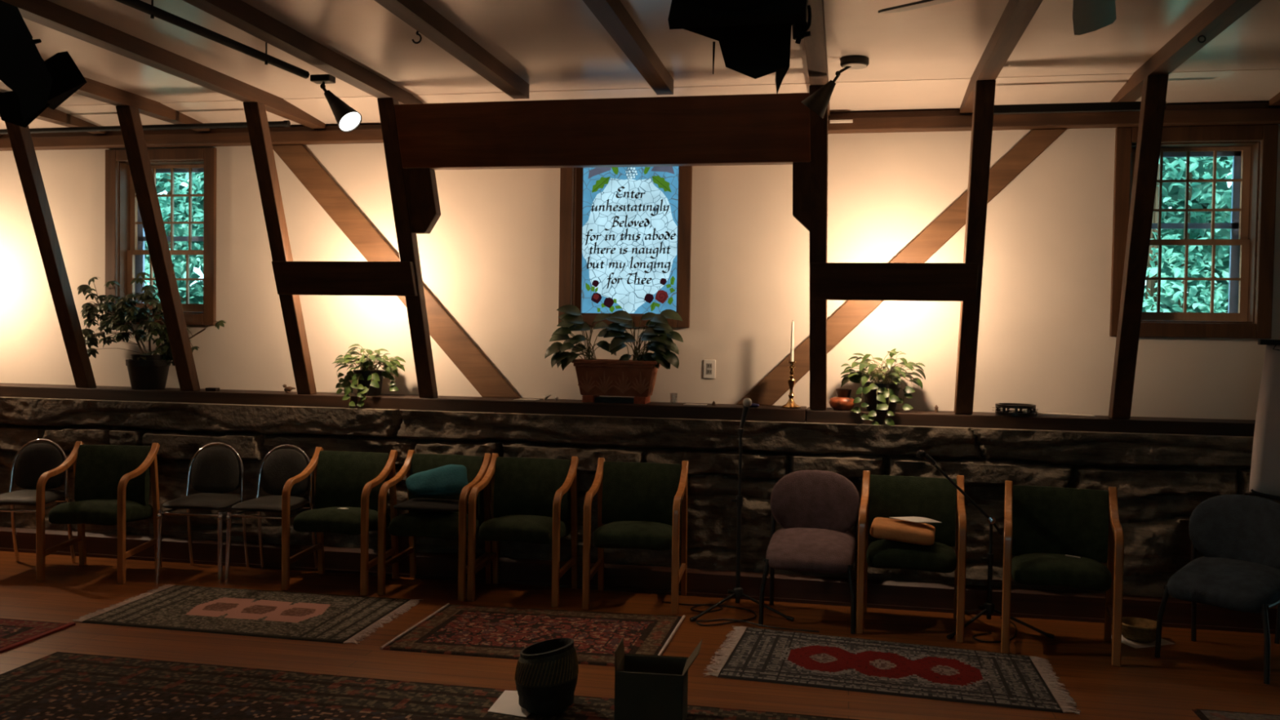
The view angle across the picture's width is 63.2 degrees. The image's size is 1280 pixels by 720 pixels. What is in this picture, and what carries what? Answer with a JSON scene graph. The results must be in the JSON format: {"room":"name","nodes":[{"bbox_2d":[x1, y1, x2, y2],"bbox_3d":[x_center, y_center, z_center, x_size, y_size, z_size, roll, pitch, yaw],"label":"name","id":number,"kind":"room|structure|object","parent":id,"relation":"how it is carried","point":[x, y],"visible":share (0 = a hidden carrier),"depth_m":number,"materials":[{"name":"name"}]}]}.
{"room":"house of worship","nodes":[
{"label":"house of worship","id":0,"kind":"room"},
{"bbox_2d":[0,124,1279,420],"bbox_3d":[-0.085,-0.653,6.764,13.600,1.930,0.170,1,2,11],"label":"wall","id":1,"kind":"structure","parent":0,"point":[491,257],"depth_m":6.56,"materials":[{"name":"beige paint"}]},
{"bbox_2d":[105,147,216,325],"bbox_3d":[-3.353,-0.867,7.388,0.857,1.230,0.200,1,2,11],"label":"window","id":2,"kind":"structure","parent":1,"relation":"in","point":[125,238],"depth_m":7.37,"materials":[{"name":"brown wood"}]},
{"bbox_2d":[0,124,383,151],"bbox_3d":[-3.998,-1.556,7.369,5.650,0.110,0.110,1,2,11],"label":"trim","id":3,"kind":"structure","parent":1,"relation":"attached to","point":[363,134],"depth_m":7.13,"materials":[{"name":"brown wood"}]},
{"bbox_2d":[272,144,520,398],"bbox_3d":[-1.657,-0.609,6.971,1.802,1.682,0.035,1,2,11],"label":"diagonal brace","id":4,"kind":"object","parent":1,"relation":"attached to","point":[446,332],"visible":0.73,"depth_m":6.97,"materials":[{"name":"brown wood"}]},
{"bbox_2d":[558,165,692,327],"bbox_3d":[-0.082,-0.814,6.744,0.858,1.197,0.200,1,2,11],"label":"window","id":5,"kind":"structure","parent":1,"relation":"in","point":[629,251],"depth_m":6.71,"materials":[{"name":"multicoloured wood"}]},
{"bbox_2d":[703,359,715,378],"bbox_3d":[0.440,0.057,6.587,0.076,0.118,0.011,1,2,11],"label":"wall outlet","id":6,"kind":"object","parent":1,"relation":"attached to","point":[709,366],"visible":1,"depth_m":6.58,"materials":[{"name":"white plastic"}]},
{"bbox_2d":[706,363,711,374],"bbox_3d":[0.440,0.056,6.583,0.034,0.070,0.003,1,2,11],"label":"socket","id":7,"kind":"object","parent":6,"relation":"attached to","point":[708,365],"depth_m":6.58,"materials":[{"name":"grey plastic"}]},
{"bbox_2d":[830,119,853,123],"bbox_3d":[1.214,-1.439,6.273,0.135,0.014,0.028,1,2,11],"label":"strip","id":8,"kind":"object","parent":1,"relation":"attached to","point":[851,120],"visible":1,"depth_m":6.26,"materials":[{"name":"white plastic"}]},
{"bbox_2d":[736,128,1066,405],"bbox_3d":[1.560,-0.541,6.339,1.920,1.682,0.035,1,2,11],"label":"diagonal brace","id":9,"kind":"object","parent":1,"relation":"attached to","point":[846,318],"visible":0.84,"depth_m":6.29,"materials":[{"name":"brown wood"}]},
{"bbox_2d":[827,102,1279,133],"bbox_3d":[3.776,-1.394,5.842,5.700,0.115,0.110,1,2,11],"label":"beam","id":10,"kind":"structure","parent":1,"relation":"attached to","point":[1247,113],"depth_m":6.07,"materials":[{"name":"brown wood"}]},
{"bbox_2d":[1109,124,1278,338],"bbox_3d":[3.211,-0.741,6.098,0.860,1.217,0.200,1,2,11],"label":"window","id":11,"kind":"structure","parent":1,"relation":"in","point":[1239,143],"depth_m":6.06,"materials":[{"name":"brown wood"}]},
{"bbox_2d":[0,396,1279,597],"bbox_3d":[-0.402,0.870,6.612,10.500,1.065,0.430,1,2,11],"label":"wall","id":12,"kind":"structure","parent":0,"point":[1159,479],"depth_m":6.28,"materials":[{"name":"stone"}]},
{"bbox_2d":[0,382,806,422],"bbox_3d":[-2.901,0.248,7.111,7.978,0.078,0.285,1,2,11],"label":"ledge","id":13,"kind":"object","parent":12,"relation":"on","point":[455,403],"depth_m":6.69,"materials":[{"name":"brown wood"}]},
{"bbox_2d":[4,121,96,387],"bbox_3d":[-3.885,-0.687,6.867,0.103,1.774,0.731,1,2,11],"label":"timber post","id":14,"kind":"object","parent":13,"relation":"on","point":[20,139],"visible":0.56,"depth_m":6.83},
{"bbox_2d":[76,271,226,389],"bbox_3d":[-3.391,-0.203,7.178,1.139,0.803,0.285,1,2,7],"label":"plant","id":15,"kind":"object","parent":13,"relation":"on","point":[146,371],"visible":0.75,"depth_m":7.15,"materials":[{"name":"green plant"}]},
{"bbox_2d":[115,105,200,391],"bbox_3d":[-3.095,-0.670,6.712,0.103,1.774,0.731,1,2,11],"label":"timber post","id":16,"kind":"object","parent":13,"relation":"on","point":[129,117],"visible":1,"depth_m":6.65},
{"bbox_2d":[205,387,219,391],"bbox_3d":[-2.900,0.199,7.056,0.080,0.022,0.050,1,2,11],"label":"wedge","id":17,"kind":"object","parent":13,"relation":"on","point":[206,388],"visible":1,"depth_m":7.03,"materials":[{"name":"brown wood"}]},
{"bbox_2d":[243,102,316,394],"bbox_3d":[-2.253,-0.652,6.547,0.098,1.774,0.731,1,2,11],"label":"timber post","id":18,"kind":"object","parent":13,"relation":"on","point":[255,113],"visible":1,"depth_m":6.45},
{"bbox_2d":[281,384,295,392],"bbox_3d":[-2.363,0.192,6.996,0.099,0.056,0.035,1,2,11],"label":"bird figurine","id":19,"kind":"object","parent":13,"relation":"on","point":[287,389],"visible":1,"depth_m":6.99,"materials":[{"name":"ceramic"}]},
{"bbox_2d":[331,343,405,408],"bbox_3d":[-1.788,0.125,6.820,0.505,0.456,0.288,1,2,11],"label":"pothos","id":20,"kind":"object","parent":13,"relation":"on","point":[367,382],"visible":1,"depth_m":6.80,"materials":[{"name":"plant"}]},
{"bbox_2d":[353,369,384,395],"bbox_3d":[-1.789,0.150,6.866,0.200,0.165,0.200,1,2,11],"label":"pot","id":21,"kind":"object","parent":13,"relation":"on","point":[366,376],"depth_m":6.79,"materials":[{"name":"ceramic"}]},
{"bbox_2d":[377,97,438,398],"bbox_3d":[-1.415,-0.634,6.382,0.098,1.774,0.731,1,2,11],"label":"timber post","id":22,"kind":"object","parent":13,"relation":"on","point":[407,244],"visible":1,"depth_m":6.33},
{"bbox_2d":[271,261,417,296],"bbox_3d":[-1.835,-0.505,6.451,0.923,0.205,0.119,1,2,11],"label":"crosspiece","id":23,"kind":"object","parent":22,"relation":"attached to","point":[291,277],"visible":1,"depth_m":6.42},
{"bbox_2d":[513,398,539,399],"bbox_3d":[-0.728,0.253,6.675,0.150,0.003,0.080,1,2,11],"label":"paper sheet","id":24,"kind":"object","parent":13,"relation":"on","point":[517,398],"visible":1,"depth_m":6.65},
{"bbox_2d":[542,394,551,399],"bbox_3d":[-0.594,0.241,6.648,0.052,0.042,0.020,1,2,11],"label":"ornament","id":25,"kind":"object","parent":13,"relation":"on","point":[548,396],"visible":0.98,"depth_m":6.64,"materials":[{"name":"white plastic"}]},
{"bbox_2d":[544,304,683,404],"bbox_3d":[-0.163,-0.038,6.526,0.882,0.611,0.275,1,2,11],"label":"planter","id":26,"kind":"object","parent":13,"relation":"on","point":[623,376],"visible":1,"depth_m":6.48,"materials":[{"name":"ceramic"}]},
{"bbox_2d":[595,396,634,403],"bbox_3d":[-0.147,0.252,6.571,0.250,0.029,0.140,1,2,11],"label":"tray","id":27,"kind":"object","parent":13,"relation":"on","point":[597,399],"depth_m":6.51,"materials":[{"name":"plastic"}]},
{"bbox_2d":[683,403,707,405],"bbox_3d":[0.344,0.276,6.449,0.140,0.004,0.070,1,2,11],"label":"paper sheet","id":28,"kind":"object","parent":13,"relation":"on","point":[686,403],"visible":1,"depth_m":6.43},
{"bbox_2d":[748,403,759,407],"bbox_3d":[0.681,0.275,6.327,0.090,0.024,0.060,1,2,11],"label":"cloth","id":29,"kind":"object","parent":13,"relation":"on","point":[753,405],"visible":0.61,"depth_m":6.30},
{"bbox_2d":[781,361,800,408],"bbox_3d":[0.923,0.149,6.332,0.120,0.281,0.120,1,2,11],"label":"candlestick","id":30,"kind":"object","parent":13,"relation":"on","point":[791,403],"visible":1,"depth_m":6.32,"materials":[{"name":"gold metal"}]},
{"bbox_2d":[790,321,794,361],"bbox_3d":[0.927,-0.108,6.324,0.022,0.272,0.022,1,2,11],"label":"candle","id":31,"kind":"object","parent":30,"relation":"on","point":[792,348],"visible":1,"depth_m":6.32,"materials":[{"name":"wax"}]},
{"bbox_2d":[0,526,1277,634],"bbox_3d":[-0.196,1.334,6.412,13.600,0.155,0.085,1,2,11],"label":"baseboard","id":32,"kind":"structure","parent":12,"relation":"attached to","point":[1075,605],"depth_m":6.26,"materials":[{"name":"brown wood"}]},
{"bbox_2d":[805,407,1255,436],"bbox_3d":[3.773,0.395,5.805,5.618,0.081,0.275,1,2,11],"label":"ledge","id":33,"kind":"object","parent":12,"relation":"on","point":[1224,427],"depth_m":5.96,"materials":[{"name":"brown wood"}]},
{"bbox_2d":[808,84,827,409],"bbox_3d":[1.013,-0.583,5.905,0.100,1.774,0.734,1,2,13],"label":"timber post","id":34,"kind":"object","parent":33,"relation":"on","point":[818,125],"visible":0.79,"depth_m":5.82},
{"bbox_2d":[394,93,810,233],"bbox_3d":[-0.224,-1.096,5.946,2.383,0.716,0.343,1,2,11],"label":"header beam","id":35,"kind":"structure","parent":34,"relation":"attached to","point":[753,129],"depth_m":5.83,"materials":[{"name":"brown wood"}]},
{"bbox_2d":[809,262,978,301],"bbox_3d":[1.410,-0.436,5.814,0.908,0.205,0.119,1,2,11],"label":"crosspiece","id":36,"kind":"object","parent":34,"relation":"attached to","point":[917,282],"visible":1,"depth_m":5.79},
{"bbox_2d":[828,396,854,410],"bbox_3d":[1.216,0.261,6.262,0.156,0.078,0.156,1,2,11],"label":"bowl","id":37,"kind":"object","parent":33,"relation":"on","point":[837,403],"visible":0.96,"depth_m":6.21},
{"bbox_2d":[835,388,851,397],"bbox_3d":[1.226,0.200,6.263,0.094,0.048,0.094,1,2,11],"label":"bowl","id":38,"kind":"object","parent":37,"relation":"on","point":[841,393],"visible":1,"depth_m":6.23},
{"bbox_2d":[862,382,901,412],"bbox_3d":[1.447,0.221,6.238,0.228,0.168,0.228,1,2,11],"label":"pot","id":39,"kind":"object","parent":33,"relation":"on","point":[890,388],"depth_m":6.16,"materials":[{"name":"ceramic"}]},
{"bbox_2d":[840,348,925,425],"bbox_3d":[1.444,0.178,6.199,0.502,0.496,0.311,1,2,11],"label":"pothos","id":40,"kind":"object","parent":33,"relation":"on","point":[882,396],"visible":1,"depth_m":6.16,"materials":[{"name":"plant"}]},
{"bbox_2d":[933,404,937,412],"bbox_3d":[1.768,0.288,6.205,0.024,0.045,0.024,1,2,11],"label":"ornament","id":41,"kind":"object","parent":33,"relation":"on","point":[936,406],"visible":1,"depth_m":6.20,"materials":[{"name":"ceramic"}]},
{"bbox_2d":[953,80,995,413],"bbox_3d":[1.841,-0.565,5.743,0.100,1.774,0.731,1,2,11],"label":"timber post","id":42,"kind":"object","parent":33,"relation":"on","point":[984,98],"visible":1,"depth_m":5.64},
{"bbox_2d":[991,403,1038,416],"bbox_3d":[2.193,0.290,6.078,0.260,0.062,0.258,1,2,11],"label":"tambourine","id":43,"kind":"object","parent":33,"relation":"on","point":[1031,408],"visible":1,"depth_m":6.00,"materials":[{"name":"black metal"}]},
{"bbox_2d":[1035,412,1095,417],"bbox_3d":[2.471,0.319,6.062,0.322,0.016,0.100,1,2,9],"label":"folded paper","id":44,"kind":"object","parent":33,"relation":"on","point":[1037,414],"visible":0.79,"depth_m":6.03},
{"bbox_2d":[1108,75,1168,418],"bbox_3d":[2.664,-0.548,5.581,0.101,1.774,0.736,1,2,14],"label":"timber post","id":45,"kind":"object","parent":33,"relation":"on","point":[1154,89],"visible":1,"depth_m":5.52,"materials":[{"name":"wood"}]},
{"bbox_2d":[0,0,1279,130],"bbox_3d":[-1.424,-1.429,-0.139,13.600,0.180,14.250,1,2,11],"label":"ceiling","id":46,"kind":"structure","parent":0,"point":[926,58],"depth_m":5.27,"materials":[{"name":"paint"}]},
{"bbox_2d":[0,0,87,127],"bbox_3d":[-1.732,-1.052,2.690,0.519,0.896,0.269,1,2,-6],"label":"spotlight","id":47,"kind":"object","parent":46,"relation":"hanging from","point":[36,84],"visible":1,"depth_m":2.62,"materials":[{"name":"black paint"}]},
{"bbox_2d":[0,92,106,134],"bbox_3d":[-5.131,-1.448,0.448,0.092,0.081,13.970,1,2,11],"label":"joist","id":48,"kind":"object","parent":46,"relation":"attached to","point":[55,116],"visible":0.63,"depth_m":6.90,"materials":[{"name":"brown wood"}]},
{"bbox_2d":[74,76,211,131],"bbox_3d":[-4.336,-1.431,0.292,0.092,0.081,13.970,1,2,11],"label":"joist","id":49,"kind":"object","parent":46,"relation":"attached to","point":[92,89],"visible":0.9,"depth_m":6.36,"materials":[{"name":"brown wood"}]},
{"bbox_2d":[0,0,326,128],"bbox_3d":[-3.497,-1.413,0.127,0.092,0.081,13.970,1,2,11],"label":"joist","id":50,"kind":"object","parent":46,"relation":"attached to","point":[46,13],"visible":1,"depth_m":5.23,"materials":[{"name":"brown wood"}]},
{"bbox_2d":[0,120,290,133],"bbox_3d":[-3.854,-1.537,6.939,3.300,0.048,0.042,1,2,11],"label":"horizontal rail","id":51,"kind":"object","parent":50,"relation":"attached to","point":[286,122],"visible":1,"depth_m":6.79,"materials":[{"name":"metal"}]},
{"bbox_2d":[115,0,309,79],"bbox_3d":[-1.960,-1.471,4.319,0.042,0.160,1.996,1,2,15],"label":"track rail","id":52,"kind":"object","parent":46,"relation":"hanging from","point":[154,11],"visible":0.92,"depth_m":4.57,"materials":[{"name":"metal"}]},
{"bbox_2d":[310,74,361,132],"bbox_3d":[-1.530,-1.292,5.239,0.328,0.304,0.127,2,2,39],"label":"spotlight","id":53,"kind":"object","parent":52,"relation":"attached to","point":[348,119],"visible":1,"depth_m":5.19,"materials":[{"name":"black metal"}]},
{"bbox_2d":[182,0,422,104],"bbox_3d":[-2.661,-1.395,-0.037,0.092,0.081,13.970,1,2,11],"label":"joist","id":54,"kind":"object","parent":46,"relation":"attached to","point":[238,14],"visible":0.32,"depth_m":5.00,"materials":[{"name":"brown wood"}]},
{"bbox_2d":[373,0,528,98],"bbox_3d":[-1.960,-1.370,-0.536,0.092,0.081,13.260,1,2,11],"label":"joist","id":55,"kind":"object","parent":46,"relation":"attached to","point":[417,14],"visible":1,"depth_m":4.90,"materials":[{"name":"brown wood"}]},
{"bbox_2d":[412,31,422,44],"bbox_3d":[-0.997,-1.447,4.645,0.048,0.071,0.010,1,2,11],"label":"hook","id":56,"kind":"object","parent":55,"relation":"attached to","point":[417,32],"visible":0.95,"depth_m":4.64,"materials":[{"name":"black paint"}]},
{"bbox_2d":[582,0,673,94],"bbox_3d":[-1.139,-1.353,-0.698,0.092,0.081,13.260,1,2,11],"label":"joist","id":57,"kind":"object","parent":46,"relation":"attached to","point":[612,15],"visible":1,"depth_m":4.82,"materials":[{"name":"brown wood"}]},
{"bbox_2d":[667,0,811,93],"bbox_3d":[0.222,-1.050,2.258,0.340,0.814,0.553,1,2,-2],"label":"spotlight","id":58,"kind":"object","parent":46,"relation":"hanging from","point":[753,37],"visible":1,"depth_m":2.25,"materials":[{"name":"black paint"}]},
{"bbox_2d":[803,0,830,116],"bbox_3d":[-0.238,-1.344,-0.513,0.092,0.081,13.970,1,2,11],"label":"joist","id":59,"kind":"object","parent":46,"relation":"attached to","point":[815,49],"visible":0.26,"depth_m":4.80,"materials":[{"name":"brown wood"}]},
{"bbox_2d":[801,55,869,118],"bbox_3d":[0.998,-1.388,5.333,0.340,0.294,0.143,1,2,17],"label":"spotlight","id":60,"kind":"object","parent":46,"relation":"attached to","point":[818,101],"visible":1,"depth_m":5.30,"materials":[{"name":"brown metal"}]},
{"bbox_2d":[878,0,1116,35],"bbox_3d":[1.390,-1.287,3.110,1.300,0.355,1.314,1,2,11],"label":"ceiling fan","id":61,"kind":"object","parent":46,"relation":"hanging from","point":[1087,15],"visible":1,"depth_m":3.51,"materials":[{"name":"brown metal"}]},
{"bbox_2d":[959,0,1043,113],"bbox_3d":[0.596,-1.326,-0.677,0.092,0.081,13.970,1,2,11],"label":"joist","id":62,"kind":"object","parent":46,"relation":"attached to","point":[1017,15],"visible":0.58,"depth_m":4.71,"materials":[{"name":"brown wood"}]},
{"bbox_2d":[1110,0,1261,102],"bbox_3d":[1.405,-1.309,-0.836,0.092,0.081,13.970,1,2,11],"label":"joist","id":63,"kind":"object","parent":46,"relation":"attached to","point":[1216,17],"visible":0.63,"depth_m":4.68,"materials":[{"name":"brown wood"}]},
{"bbox_2d":[993,101,1166,114],"bbox_3d":[2.362,-1.373,5.662,0.925,0.046,0.030,1,2,11],"label":"horizontal rail","id":64,"kind":"object","parent":63,"relation":"attached to","point":[1133,105],"visible":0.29,"depth_m":5.66,"materials":[{"name":"black paint"}]},
{"bbox_2d":[1197,35,1206,43],"bbox_3d":[2.436,-1.399,4.510,0.035,0.049,0.008,1,2,11],"label":"hook","id":65,"kind":"object","parent":63,"relation":"attached to","point":[1203,36],"visible":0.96,"depth_m":4.51,"materials":[{"name":"black paint"}]},
{"bbox_2d":[1267,92,1279,106],"bbox_3d":[2.237,-1.292,-0.999,0.092,0.081,13.970,1,2,11],"label":"joist","id":66,"kind":"object","parent":46,"relation":"attached to","point":[1275,100],"visible":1,"depth_m":5.78,"materials":[{"name":"brown wood"}]},
{"bbox_2d":[0,551,1279,719],"bbox_3d":[-1.486,1.607,-0.124,13.600,0.050,14.100,1,2,11],"label":"floor","id":67,"kind":"structure","parent":0,"point":[1220,670],"depth_m":5.25,"materials":[{"name":"wood"}]},
{"bbox_2d":[0,438,75,563],"bbox_3d":[-3.935,0.934,6.673,0.431,0.828,0.439,1,2,1],"label":"chair","id":68,"kind":"object","parent":67,"relation":"on","point":[33,460],"visible":0.75,"depth_m":6.79,"materials":[{"name":"silver metal"}]},
{"bbox_2d":[0,617,75,653],"bbox_3d":[-4.232,1.385,4.930,2.255,0.012,1.565,1,2,11],"label":"area rug","id":69,"kind":"object","parent":67,"relation":"on","point":[14,633],"visible":1,"depth_m":5.33,"materials":[{"name":"fabric"}]},
{"bbox_2d":[35,440,162,584],"bbox_3d":[-3.401,0.947,6.573,0.550,0.823,0.479,1,2,3],"label":"armchair","id":70,"kind":"object","parent":67,"relation":"on","point":[112,482],"visible":0.97,"depth_m":6.65,"materials":[{"name":"green fabric"}]},
{"bbox_2d":[155,441,249,582],"bbox_3d":[-2.775,0.953,6.635,0.431,0.828,0.439,1,2,4],"label":"chair","id":71,"kind":"object","parent":67,"relation":"on","point":[217,471],"visible":0.98,"depth_m":6.74,"materials":[{"name":"silver metal"}]},
{"bbox_2d":[71,584,423,644],"bbox_3d":[-2.152,1.393,5.788,1.681,0.012,0.917,1,2,11],"label":"area rug","id":72,"kind":"object","parent":67,"relation":"on","point":[304,616],"visible":1,"depth_m":5.72,"materials":[{"name":"fabric"}]},
{"bbox_2d":[224,444,317,582],"bbox_3d":[-2.316,0.962,6.582,0.431,0.828,0.439,1,2,10],"label":"chair","id":73,"kind":"object","parent":67,"relation":"on","point":[280,464],"visible":0.87,"depth_m":6.68,"materials":[{"name":"silver metal"}]},
{"bbox_2d":[281,447,399,595],"bbox_3d":[-1.837,0.975,6.425,0.550,0.823,0.479,1,2,11],"label":"armchair","id":74,"kind":"object","parent":67,"relation":"on","point":[353,481],"visible":0.94,"depth_m":6.50,"materials":[{"name":"fabric"}]},
{"bbox_2d":[0,651,860,719],"bbox_3d":[-0.706,1.479,3.572,4.740,0.012,2.060,1,2,11],"label":"area rug","id":75,"kind":"object","parent":67,"relation":"on","point":[56,686],"visible":0.9,"depth_m":4.44,"materials":[{"name":"fabric"}]},
{"bbox_2d":[487,689,529,717],"bbox_3d":[-0.514,1.450,4.401,0.205,0.002,0.300,1,2,11],"label":"paper sheet","id":76,"kind":"object","parent":75,"relation":"on","point":[507,703],"visible":0.71,"depth_m":4.35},
{"bbox_2d":[514,637,578,715],"bbox_3d":[-0.389,1.311,4.337,0.265,0.289,0.265,1,2,11],"label":"pot","id":77,"kind":"object","parent":75,"relation":"on","point":[546,673],"visible":1,"depth_m":4.24,"materials":[{"name":"wicker"}]},
{"bbox_2d":[613,636,702,719],"bbox_3d":[0.081,1.306,4.235,0.334,0.320,0.290,1,2,8],"label":"cardboard box","id":78,"kind":"object","parent":75,"relation":"on","point":[647,686],"visible":1,"depth_m":4.11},
{"bbox_2d":[377,449,492,601],"bbox_3d":[-1.236,0.987,6.342,0.550,0.823,0.479,1,2,13],"label":"armchair","id":79,"kind":"object","parent":67,"relation":"on","point":[452,525],"visible":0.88,"depth_m":6.20,"materials":[{"name":"brown wood"}]},
{"bbox_2d":[393,497,468,511],"bbox_3d":[-1.248,0.874,6.266,0.409,0.049,0.298,1,2,11],"label":"cushion","id":80,"kind":"object","parent":79,"relation":"on","point":[418,504],"visible":0.91,"depth_m":6.16,"materials":[{"name":"fabric"}]},
{"bbox_2d":[405,464,468,496],"bbox_3d":[-1.229,0.729,6.290,0.414,0.194,0.125,1,2,11],"label":"cushion","id":81,"kind":"object","parent":80,"relation":"on","point":[449,479],"visible":0.98,"depth_m":6.25,"materials":[{"name":"teal fabric"}]},
{"bbox_2d":[466,453,578,607],"bbox_3d":[-0.688,0.999,6.240,0.550,0.823,0.479,1,2,11],"label":"armchair","id":82,"kind":"object","parent":67,"relation":"on","point":[530,496],"visible":1,"depth_m":6.32,"materials":[{"name":"fabric"}]},
{"bbox_2d":[379,603,684,666],"bbox_3d":[-0.517,1.427,5.469,1.423,0.016,0.946,1,2,11],"label":"area rug","id":83,"kind":"object","parent":67,"relation":"on","point":[491,632],"visible":0.91,"depth_m":5.44,"materials":[{"name":"fabric"}]},
{"bbox_2d":[582,457,688,615],"bbox_3d":[-0.015,1.013,6.102,0.550,0.823,0.479,1,2,9],"label":"armchair","id":84,"kind":"object","parent":67,"relation":"on","point":[639,503],"visible":1,"depth_m":6.19,"materials":[{"name":"fabric"}]},
{"bbox_2d":[662,600,819,632],"bbox_3d":[0.538,1.427,5.804,0.921,0.026,0.468,1,2,11],"label":"microphone cable","id":85,"kind":"object","parent":67,"relation":"on","point":[694,605],"visible":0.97,"depth_m":5.74,"materials":[{"name":"black rubber"}]},
{"bbox_2d":[689,428,794,622],"bbox_3d":[0.609,0.913,5.920,0.564,1.053,0.563,1,2,11],"label":"microphone stand","id":86,"kind":"object","parent":67,"relation":"on","point":[736,592],"visible":1,"depth_m":5.87,"materials":[{"name":"black metal"}]},
{"bbox_2d":[739,398,751,428],"bbox_3d":[0.597,0.299,5.861,0.067,0.171,0.050,1,2,11],"label":"microphone","id":87,"kind":"object","parent":86,"relation":"on","point":[747,402],"visible":1,"depth_m":5.85,"materials":[{"name":"black metal"}]},
{"bbox_2d":[742,398,751,407],"bbox_3d":[0.605,0.240,5.857,0.051,0.051,0.050,1,2,11],"label":"grille","id":88,"kind":"object","parent":87,"relation":"attached to","point":[747,402],"depth_m":5.84,"materials":[{"name":"grey metal"}]},
{"bbox_2d":[758,470,860,634],"bbox_3d":[0.959,1.044,5.804,0.520,0.808,0.486,1,2,15],"label":"chair","id":89,"kind":"object","parent":67,"relation":"on","point":[815,510],"visible":0.98,"depth_m":5.89,"materials":[{"name":"fabric"}]},
{"bbox_2d":[702,626,1080,715],"bbox_3d":[1.181,1.467,5.015,1.648,0.012,0.850,1,2,15],"label":"area rug","id":90,"kind":"object","parent":67,"relation":"on","point":[760,655],"visible":1,"depth_m":4.93,"materials":[{"name":"fabric"}]},
{"bbox_2d":[855,470,966,643],"bbox_3d":[1.481,1.048,5.681,0.550,0.823,0.479,1,2,15],"label":"armchair","id":91,"kind":"object","parent":67,"relation":"on","point":[890,496],"visible":0.94,"depth_m":5.71,"materials":[{"name":"fabric"}]},
{"bbox_2d":[870,517,935,545],"bbox_3d":[1.418,0.922,5.610,0.338,0.101,0.290,1,2,16],"label":"cushion","id":92,"kind":"object","parent":91,"relation":"on","point":[896,530],"visible":0.99,"depth_m":5.50,"materials":[{"name":"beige fabric"}]},
{"bbox_2d":[892,516,940,522],"bbox_3d":[1.485,0.857,5.608,0.141,0.017,0.238,0,2,-38],"label":"paper sheet","id":93,"kind":"object","parent":92,"relation":"on","point":[915,519],"visible":1,"depth_m":5.58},
{"bbox_2d":[934,464,1053,639],"bbox_3d":[1.836,1.022,5.593,0.507,0.892,0.583,0,2,-34],"label":"microphone stand","id":94,"kind":"object","parent":67,"relation":"on","point":[988,607],"visible":1,"depth_m":5.63,"materials":[{"name":"black metal"}]},
{"bbox_2d":[916,449,936,465],"bbox_3d":[1.564,0.534,5.680,0.107,0.082,0.050,1,2,11],"label":"microphone","id":95,"kind":"object","parent":94,"relation":"attached to","point":[921,455],"visible":1,"depth_m":5.67,"materials":[{"name":"black metal"}]},
{"bbox_2d":[916,449,925,459],"bbox_3d":[1.537,0.518,5.685,0.051,0.051,0.050,1,2,11],"label":"grille","id":96,"kind":"object","parent":95,"relation":"attached to","point":[921,455],"depth_m":5.67,"materials":[{"name":"metal"}]},
{"bbox_2d":[972,617,1017,642],"bbox_3d":[1.955,1.462,5.614,0.181,0.009,0.528,2,2,37],"label":"microphone cable","id":97,"kind":"object","parent":67,"relation":"on","point":[1012,623],"visible":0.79,"depth_m":5.50,"materials":[{"name":"black rubber"}]},
{"bbox_2d":[1000,480,1124,666],"bbox_3d":[2.158,1.069,5.349,0.550,0.823,0.479,1,2,19],"label":"armchair","id":98,"kind":"object","parent":67,"relation":"on","point":[1046,524],"visible":1,"depth_m":5.39,"materials":[{"name":"fabric"}]},
{"bbox_2d":[1065,554,1080,558],"bbox_3d":[2.212,1.004,5.313,0.007,0.010,0.078,0,2,-39],"label":"pen","id":99,"kind":"object","parent":98,"relation":"on","point":[1065,554],"visible":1,"depth_m":5.31,"materials":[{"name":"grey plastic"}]},
{"bbox_2d":[1111,634,1174,648],"bbox_3d":[2.645,1.480,5.502,0.288,0.002,0.223,0,2,-20],"label":"paper sheet","id":100,"kind":"object","parent":67,"relation":"on","point":[1134,644],"visible":0.29,"depth_m":5.44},
{"bbox_2d":[1121,617,1162,642],"bbox_3d":[2.648,1.435,5.516,0.218,0.088,0.219,1,2,11],"label":"bowl","id":101,"kind":"object","parent":100,"relation":"on","point":[1133,628],"visible":0.75,"depth_m":5.46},
{"bbox_2d":[1154,493,1279,684],"bbox_3d":[2.927,1.093,5.159,0.486,0.808,0.520,-1,2,-41],"label":"chair","id":102,"kind":"object","parent":67,"relation":"on","point":[1237,536],"visible":1,"depth_m":5.19,"materials":[{"name":"fabric"}]},
{"bbox_2d":[1191,708,1279,719],"bbox_3d":[3.194,1.536,3.713,1.900,0.012,1.240,1,2,11],"label":"area rug","id":103,"kind":"object","parent":67,"relation":"on","point":[1203,714],"visible":1,"depth_m":4.39,"materials":[{"name":"fabric"}]},
{"bbox_2d":[1248,339,1279,644],"bbox_3d":[3.582,0.698,5.466,0.770,1.601,0.252,1,2,11],"label":"flip chart","id":104,"kind":"object","parent":67,"relation":"on","point":[1264,477],"visible":1,"depth_m":5.44,"materials":[{"name":"paper"}]},
{"bbox_2d":[1250,488,1279,500],"bbox_3d":[3.532,0.732,5.365,0.709,0.134,0.032,1,2,13],"label":"tray","id":105,"kind":"object","parent":104,"relation":"on","point":[1268,493],"depth_m":5.42,"materials":[{"name":"black metal"}]},
{"label":"outside","id":106,"kind":"structure","parent":0,"visible":0},
{"bbox_3d":[0.407,1.392,12.598,24.000,0.100,11.200,1,2,11],"label":"ground","id":107,"kind":"structure","parent":106,"visible":0},
{"bbox_2d":[144,172,204,303],"bbox_3d":[-4.205,-0.987,9.572,4.425,4.711,1.648,1,2,11],"label":"shrub","id":108,"kind":"object","parent":107,"relation":"on","point":[162,180],"visible":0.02,"depth_m":9.22,"materials":[{"name":"green plant"}]},
{"bbox_2d":[1142,156,1232,312],"bbox_3d":[3.969,-0.824,8.051,4.529,4.729,1.708,1,2,8],"label":"shrub","id":109,"kind":"object","parent":107,"relation":"on","point":[1200,193],"visible":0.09,"depth_m":7.76,"materials":[{"name":"green plant"}]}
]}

